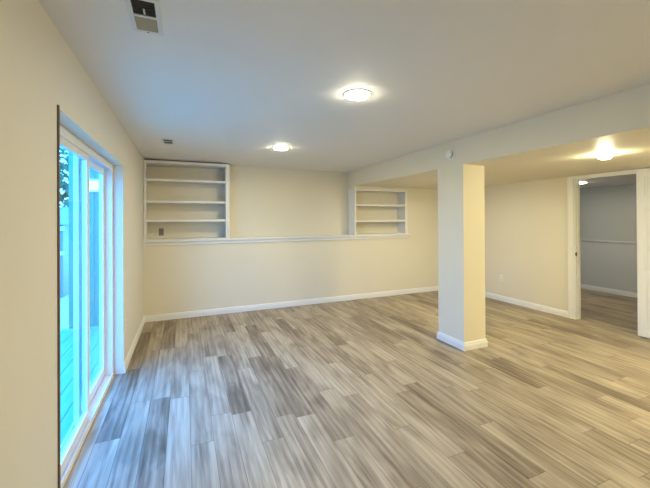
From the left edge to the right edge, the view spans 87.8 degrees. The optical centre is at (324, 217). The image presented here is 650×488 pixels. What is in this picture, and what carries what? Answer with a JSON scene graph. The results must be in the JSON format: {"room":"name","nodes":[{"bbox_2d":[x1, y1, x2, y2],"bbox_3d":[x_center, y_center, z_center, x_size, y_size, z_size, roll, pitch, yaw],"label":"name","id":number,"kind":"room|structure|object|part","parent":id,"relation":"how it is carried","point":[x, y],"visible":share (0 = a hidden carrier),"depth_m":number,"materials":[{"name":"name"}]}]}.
{"room":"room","nodes":[
{"label":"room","id":0,"kind":"room"},
{"bbox_2d":[0,0,143,487],"bbox_3d":[-1.458,0.254,1.761,0.200,2.589,7.975,0,0,-23],"label":"wall","id":1,"kind":"structure","parent":0,"point":[39,71],"depth_m":1.43,"materials":[{"name":"beige paint"}]},
{"bbox_2d":[57,105,60,487],"bbox_3d":[-1.295,0.499,1.642,0.009,2.098,0.016,0,0,-23],"label":"strip","id":2,"kind":"object","parent":1,"relation":"attached to","point":[58,106],"visible":1,"depth_m":1.64,"materials":[{"name":"black metal"}]},
{"bbox_2d":[60,125,113,487],"bbox_3d":[-1.775,0.510,2.472,0.149,2.086,1.878,0,0,-23],"label":"door","id":3,"kind":"structure","parent":1,"relation":"in","point":[85,411],"depth_m":2.51,"materials":[{"name":"plastic"}]},
{"bbox_3d":[-1.616,0.513,2.105,0.034,2.003,0.986,0,0,-23],"label":"sliding sash","id":4,"kind":"part","parent":3,"relation":"part of","materials":[{"name":"glass"}]},
{"bbox_3d":[-1.793,0.510,2.464,0.110,2.086,1.878,0,0,-23],"label":"frame","id":5,"kind":"part","parent":3,"relation":"part of","materials":[{"name":"plastic"}]},
{"bbox_3d":[-1.991,0.520,2.875,0.034,1.999,0.875,0,0,-23],"label":"sliding sash","id":6,"kind":"part","parent":3,"relation":"part of","materials":[{"name":"plastic"}]},
{"bbox_2d":[123,317,144,372],"bbox_3d":[-2.364,1.517,4.233,0.017,0.094,1.838,0,0,-23],"label":"baseboard","id":7,"kind":"structure","parent":1,"relation":"attached to","point":[132,348],"depth_m":3.92,"materials":[{"name":"paint"}]},
{"bbox_2d":[68,152,98,328],"bbox_3d":[-3.474,0.024,5.264,0.830,3.300,0.150,0,0,-23],"label":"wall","id":8,"kind":"structure","parent":0,"point":[93,196],"depth_m":5.15,"materials":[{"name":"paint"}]},
{"bbox_2d":[89,179,98,191],"bbox_3d":[-3.531,-0.496,5.122,0.200,0.200,0.090,0,0,-23],"label":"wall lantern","id":9,"kind":"object","parent":8,"relation":"attached to","point":[93,183],"visible":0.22,"depth_m":5.11,"materials":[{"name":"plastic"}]},
{"bbox_3d":[-3.532,-0.496,5.124,0.170,0.150,0.063,0,0,-23],"label":"lantern glass","id":10,"kind":"part","parent":9,"relation":"part of","materials":[{"name":"white"}]},
{"bbox_2d":[144,165,437,315],"bbox_3d":[0.015,0.265,6.460,6.130,2.589,0.431,0,0,-23],"label":"wall","id":11,"kind":"structure","parent":0,"point":[264,202],"depth_m":6.03,"materials":[{"name":"paint"}]},
{"bbox_2d":[159,228,163,235],"bbox_3d":[-2.632,0.227,5.424,0.072,0.116,0.010,0,0,-23],"label":"wall outlet","id":12,"kind":"object","parent":11,"relation":"attached to","point":[161,230],"visible":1,"depth_m":5.42,"materials":[{"name":"grey plastic"}]},
{"bbox_2d":[143,234,409,245],"bbox_3d":[-0.550,0.373,6.121,4.825,0.081,0.321,0,0,-23],"label":"trim ledge","id":13,"kind":"object","parent":11,"relation":"attached to","point":[347,236],"visible":0.88,"depth_m":5.79,"materials":[{"name":"paint"}]},
{"bbox_2d":[144,160,229,239],"bbox_3d":[-2.204,-0.271,5.450,1.252,1.217,0.290,0,0,-23],"label":"bookcase","id":14,"kind":"object","parent":13,"relation":"on","point":[226,202],"visible":1,"depth_m":5.39,"materials":[{"name":"paint"}]},
{"bbox_3d":[-2.777,-0.269,5.223,0.018,1.217,0.268,0,0,-23],"label":"panel","id":15,"kind":"part","parent":14,"relation":"part of","materials":[{"name":"paint"}]},
{"bbox_3d":[-2.228,-0.857,5.456,1.178,0.041,0.268,0,0,-23],"label":"panel","id":16,"kind":"part","parent":14,"relation":"part of","materials":[{"name":"paint"}]},
{"bbox_3d":[-2.222,0.043,5.448,1.176,0.036,0.276,0,0,-23],"label":"shelf","id":17,"kind":"part","parent":14,"relation":"part of","materials":[{"name":"paint"}]},
{"bbox_3d":[-2.224,-0.250,5.449,1.176,0.036,0.276,0,0,-23],"label":"shelf","id":18,"kind":"part","parent":14,"relation":"part of","materials":[{"name":"paint"}]},
{"bbox_3d":[-2.225,-0.584,5.451,1.176,0.036,0.276,0,0,-23],"label":"shelf","id":19,"kind":"part","parent":14,"relation":"part of","materials":[{"name":"paint"}]},
{"bbox_3d":[-2.222,0.333,5.451,1.178,0.009,0.268,0,0,-23],"label":"panel","id":20,"kind":"part","parent":14,"relation":"part of","materials":[{"name":"paint"}]},
{"bbox_3d":[-1.658,-0.273,5.689,0.051,1.217,0.268,0,0,-23],"label":"panel","id":21,"kind":"part","parent":14,"relation":"part of","materials":[{"name":"paint"}]},
{"bbox_2d":[348,188,407,234],"bbox_3d":[1.075,-0.123,6.814,1.220,0.898,0.290,0,0,-23],"label":"bookcase","id":22,"kind":"object","parent":13,"relation":"on","point":[402,195],"visible":1,"depth_m":6.76,"materials":[{"name":"paint"}]},
{"bbox_3d":[0.518,-0.121,6.594,0.018,0.898,0.268,0,0,-23],"label":"panel","id":23,"kind":"part","parent":22,"relation":"part of","materials":[{"name":"paint"}]},
{"bbox_3d":[1.053,-0.550,6.819,1.145,0.041,0.268,0,0,-23],"label":"panel","id":24,"kind":"part","parent":22,"relation":"part of","materials":[{"name":"paint"}]},
{"bbox_3d":[1.058,0.061,6.813,1.143,0.036,0.276,0,0,-23],"label":"shelf","id":25,"kind":"part","parent":22,"relation":"part of","materials":[{"name":"paint"}]},
{"bbox_3d":[1.056,-0.248,6.814,1.143,0.036,0.276,0,0,-23],"label":"shelf","id":26,"kind":"part","parent":22,"relation":"part of","materials":[{"name":"paint"}]},
{"bbox_3d":[1.058,0.321,6.816,1.145,0.009,0.268,0,0,-23],"label":"panel","id":27,"kind":"part","parent":22,"relation":"part of","materials":[{"name":"paint"}]},
{"bbox_3d":[1.607,-0.125,7.048,0.051,0.898,0.268,0,0,-23],"label":"panel","id":28,"kind":"part","parent":22,"relation":"part of","materials":[{"name":"paint"}]},
{"bbox_2d":[144,286,437,321],"bbox_3d":[0.055,1.512,6.226,6.015,0.094,0.017,0,0,-23],"label":"baseboard","id":29,"kind":"structure","parent":11,"relation":"attached to","point":[150,318],"depth_m":5.86,"materials":[{"name":"paint"}]},
{"bbox_2d":[38,0,649,171],"bbox_3d":[0.284,-0.987,2.466,3.566,0.120,7.725,0,0,-23],"label":"ceiling","id":30,"kind":"structure","parent":0,"point":[232,82],"depth_m":2.11,"materials":[{"name":"paint"}]},
{"bbox_2d":[125,0,162,35],"bbox_3d":[-0.823,-0.920,1.545,0.136,0.009,0.294,0,0,-23],"label":"ceiling vent","id":31,"kind":"object","parent":30,"relation":"in","point":[144,15],"visible":1,"depth_m":1.54,"materials":[{"name":"metal"}]},
{"bbox_3d":[-0.849,-0.921,1.606,0.090,0.004,0.115,0,0,-23],"label":"damper plate","id":32,"kind":"part","parent":31,"relation":"part of","materials":[{"name":"beige metal"}]},
{"bbox_2d":[161,138,174,144],"bbox_3d":[-1.864,-0.904,4.007,0.136,0.009,0.264,0,0,-23],"label":"ceiling vent","id":33,"kind":"object","parent":30,"relation":"in","point":[164,141],"visible":1,"depth_m":3.99,"materials":[{"name":"metal"}]},
{"bbox_2d":[273,146,288,149],"bbox_3d":[-0.578,-0.904,4.412,0.202,0.020,0.202,0,0,-23],"label":"recessed light","id":34,"kind":"object","parent":30,"relation":"in","point":[276,147],"visible":1,"depth_m":4.36,"materials":[{"name":"white"}]},
{"bbox_2d":[274,147,287,149],"bbox_3d":[-0.578,-0.900,4.412,0.176,0.013,0.176,0,0,-23],"label":"diffuser","id":35,"kind":"object","parent":34,"relation":"attached to","point":[276,148],"depth_m":4.37,"materials":[{"name":"white plastic"}]},
{"bbox_2d":[344,89,370,99],"bbox_3d":[0.241,-0.916,2.527,0.202,0.020,0.202,0,0,-23],"label":"recessed light","id":36,"kind":"object","parent":30,"relation":"in","point":[355,94],"visible":1,"depth_m":2.49,"materials":[{"name":"paint"}]},
{"bbox_2d":[63,288,649,487],"bbox_3d":[2.483,1.595,3.569,8.856,0.120,8.300,0,0,-23],"label":"floor","id":37,"kind":"structure","parent":0,"point":[358,393],"depth_m":2.82,"materials":[{"name":"laminate"}]},
{"bbox_2d":[438,164,484,341],"bbox_3d":[1.684,0.459,4.188,0.333,2.166,0.429,0,0,-23],"label":"column","id":38,"kind":"structure","parent":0,"point":[461,202],"depth_m":4.03,"materials":[{"name":"paint"}]},
{"bbox_2d":[437,331,487,350],"bbox_3d":[1.690,1.495,4.183,0.367,0.094,0.463,0,0,-23],"label":"baseboard","id":39,"kind":"structure","parent":38,"relation":"attached to","point":[465,346],"depth_m":4.01,"materials":[{"name":"paint"}]},
{"bbox_2d":[354,83,649,188],"bbox_3d":[3.168,-0.847,3.514,2.564,0.423,7.444,0,0,-23],"label":"beam","id":40,"kind":"structure","parent":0,"point":[566,142],"depth_m":3.44,"materials":[{"name":"paint"}]},
{"bbox_2d":[445,149,454,159],"bbox_3d":[1.508,-0.771,4.098,0.053,0.132,0.132,0,0,-23],"label":"smoke detector","id":41,"kind":"object","parent":40,"relation":"attached to","point":[450,153],"visible":1,"depth_m":4.07,"materials":[{"name":"plastic"}]},
{"bbox_2d":[597,153,613,159],"bbox_3d":[2.775,-0.607,3.347,0.134,0.053,0.134,0,0,-23],"label":"ceiling light","id":42,"kind":"object","parent":40,"relation":"attached to","point":[602,156],"visible":1,"depth_m":3.31,"materials":[{"name":"paint"}]},
{"bbox_2d":[484,168,647,310],"bbox_3d":[4.324,0.292,3.934,0.115,2.469,7.544,0,0,-23],"label":"wall","id":43,"kind":"structure","parent":0,"point":[526,231],"depth_m":5.79,"materials":[{"name":"paint"}]},
{"bbox_2d":[485,292,567,317],"bbox_3d":[3.279,1.495,6.282,0.017,0.094,2.391,0,0,-23],"label":"baseboard","id":44,"kind":"structure","parent":43,"relation":"attached to","point":[559,312],"depth_m":5.77,"materials":[{"name":"paint"}]},
{"bbox_2d":[567,168,646,337],"bbox_3d":[3.975,0.450,4.764,0.155,2.164,0.959,0,0,-23],"label":"door frame","id":45,"kind":"structure","parent":43,"relation":"attached to","point":[573,185],"depth_m":5.11,"materials":[{"name":"paint"}]},
{"bbox_2d":[637,168,649,337],"bbox_3d":[4.159,0.444,3.994,0.108,2.132,0.783,0,0,-23],"label":"door","id":46,"kind":"structure","parent":43,"relation":"in","point":[643,175],"depth_m":4.29,"materials":[{"name":"paint"}]},
{"bbox_3d":[4.104,-0.386,4.161,0.008,0.220,0.215,0,0,-23],"label":"panel","id":47,"kind":"part","parent":46,"relation":"part of","materials":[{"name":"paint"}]},
{"bbox_3d":[4.108,0.269,4.159,0.008,0.750,0.215,0,0,-23],"label":"panel","id":48,"kind":"part","parent":46,"relation":"part of","materials":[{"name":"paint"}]},
{"bbox_3d":[4.112,1.126,4.155,0.008,0.545,0.215,0,0,-23],"label":"panel","id":49,"kind":"part","parent":46,"relation":"part of","materials":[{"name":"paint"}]},
{"bbox_2d":[580,174,635,187],"bbox_3d":[4.943,-0.712,5.744,2.426,0.116,5.800,0,0,-23],"label":"ceiling","id":50,"kind":"structure","parent":0,"point":[627,179],"depth_m":6.06,"materials":[{"name":"paint"}]},
{"bbox_2d":[580,184,636,241],"bbox_3d":[6.114,0.276,6.226,0.100,2.500,6.000,0,0,-23],"label":"wall","id":51,"kind":"structure","parent":0,"point":[607,213],"depth_m":6.87,"materials":[{"name":"paint"}]},
{"bbox_2d":[580,241,636,292],"bbox_3d":[6.068,1.011,6.202,0.008,1.030,5.800,0,0,-23],"label":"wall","id":52,"kind":"structure","parent":51,"relation":"attached to","point":[602,264],"depth_m":6.87,"materials":[{"name":"paint"}]},
{"bbox_2d":[580,239,636,243],"bbox_3d":[6.055,0.479,6.200,0.030,0.035,5.800,0,0,-23],"label":"chair rail","id":53,"kind":"object","parent":51,"relation":"attached to","point":[580,239],"depth_m":6.83,"materials":[{"name":"paint"}]},
{"bbox_2d":[581,284,636,297],"bbox_3d":[6.056,1.479,6.194,0.017,0.094,5.800,0,0,-23],"label":"baseboard","id":54,"kind":"structure","parent":51,"relation":"attached to","point":[583,286],"depth_m":6.85,"materials":[{"name":"paint"}]},
{"label":"outside","id":55,"kind":"structure","parent":0,"visible":0},
{"bbox_2d":[60,294,68,329],"bbox_3d":[-8.730,1.763,1.772,13.230,0.150,26.000,0,0,-23],"label":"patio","id":56,"kind":"structure","parent":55,"point":[64,301],"depth_m":6.00,"materials":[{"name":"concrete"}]},
{"bbox_2d":[60,207,68,296],"bbox_3d":[-6.824,0.726,7.554,2.300,1.950,1.900,0,0,-23],"label":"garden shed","id":57,"kind":"object","parent":56,"relation":"on","point":[64,211],"visible":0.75,"depth_m":7.31,"materials":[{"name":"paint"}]},
{"bbox_3d":[-6.510,0.486,6.798,2.060,0.620,0.040,0,0,-23],"label":"trim rail","id":58,"kind":"part","parent":57,"relation":"part of","materials":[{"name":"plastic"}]},
{"bbox_2d":[60,147,68,206],"bbox_3d":[-8.800,-0.406,9.949,3.133,4.255,2.668,0,0,-23],"label":"tree","id":59,"kind":"object","parent":56,"relation":"on","point":[64,185],"visible":0.1,"depth_m":10.06,"materials":[{"name":"green plant"}]},
{"bbox_2d":[60,325,98,443],"bbox_3d":[-2.544,1.642,1.704,1.840,0.025,7.120,0,0,-23],"label":"deck","id":60,"kind":"object","parent":56,"relation":"on","point":[66,335],"visible":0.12,"depth_m":3.65,"materials":[{"name":"paint"}]}
]}

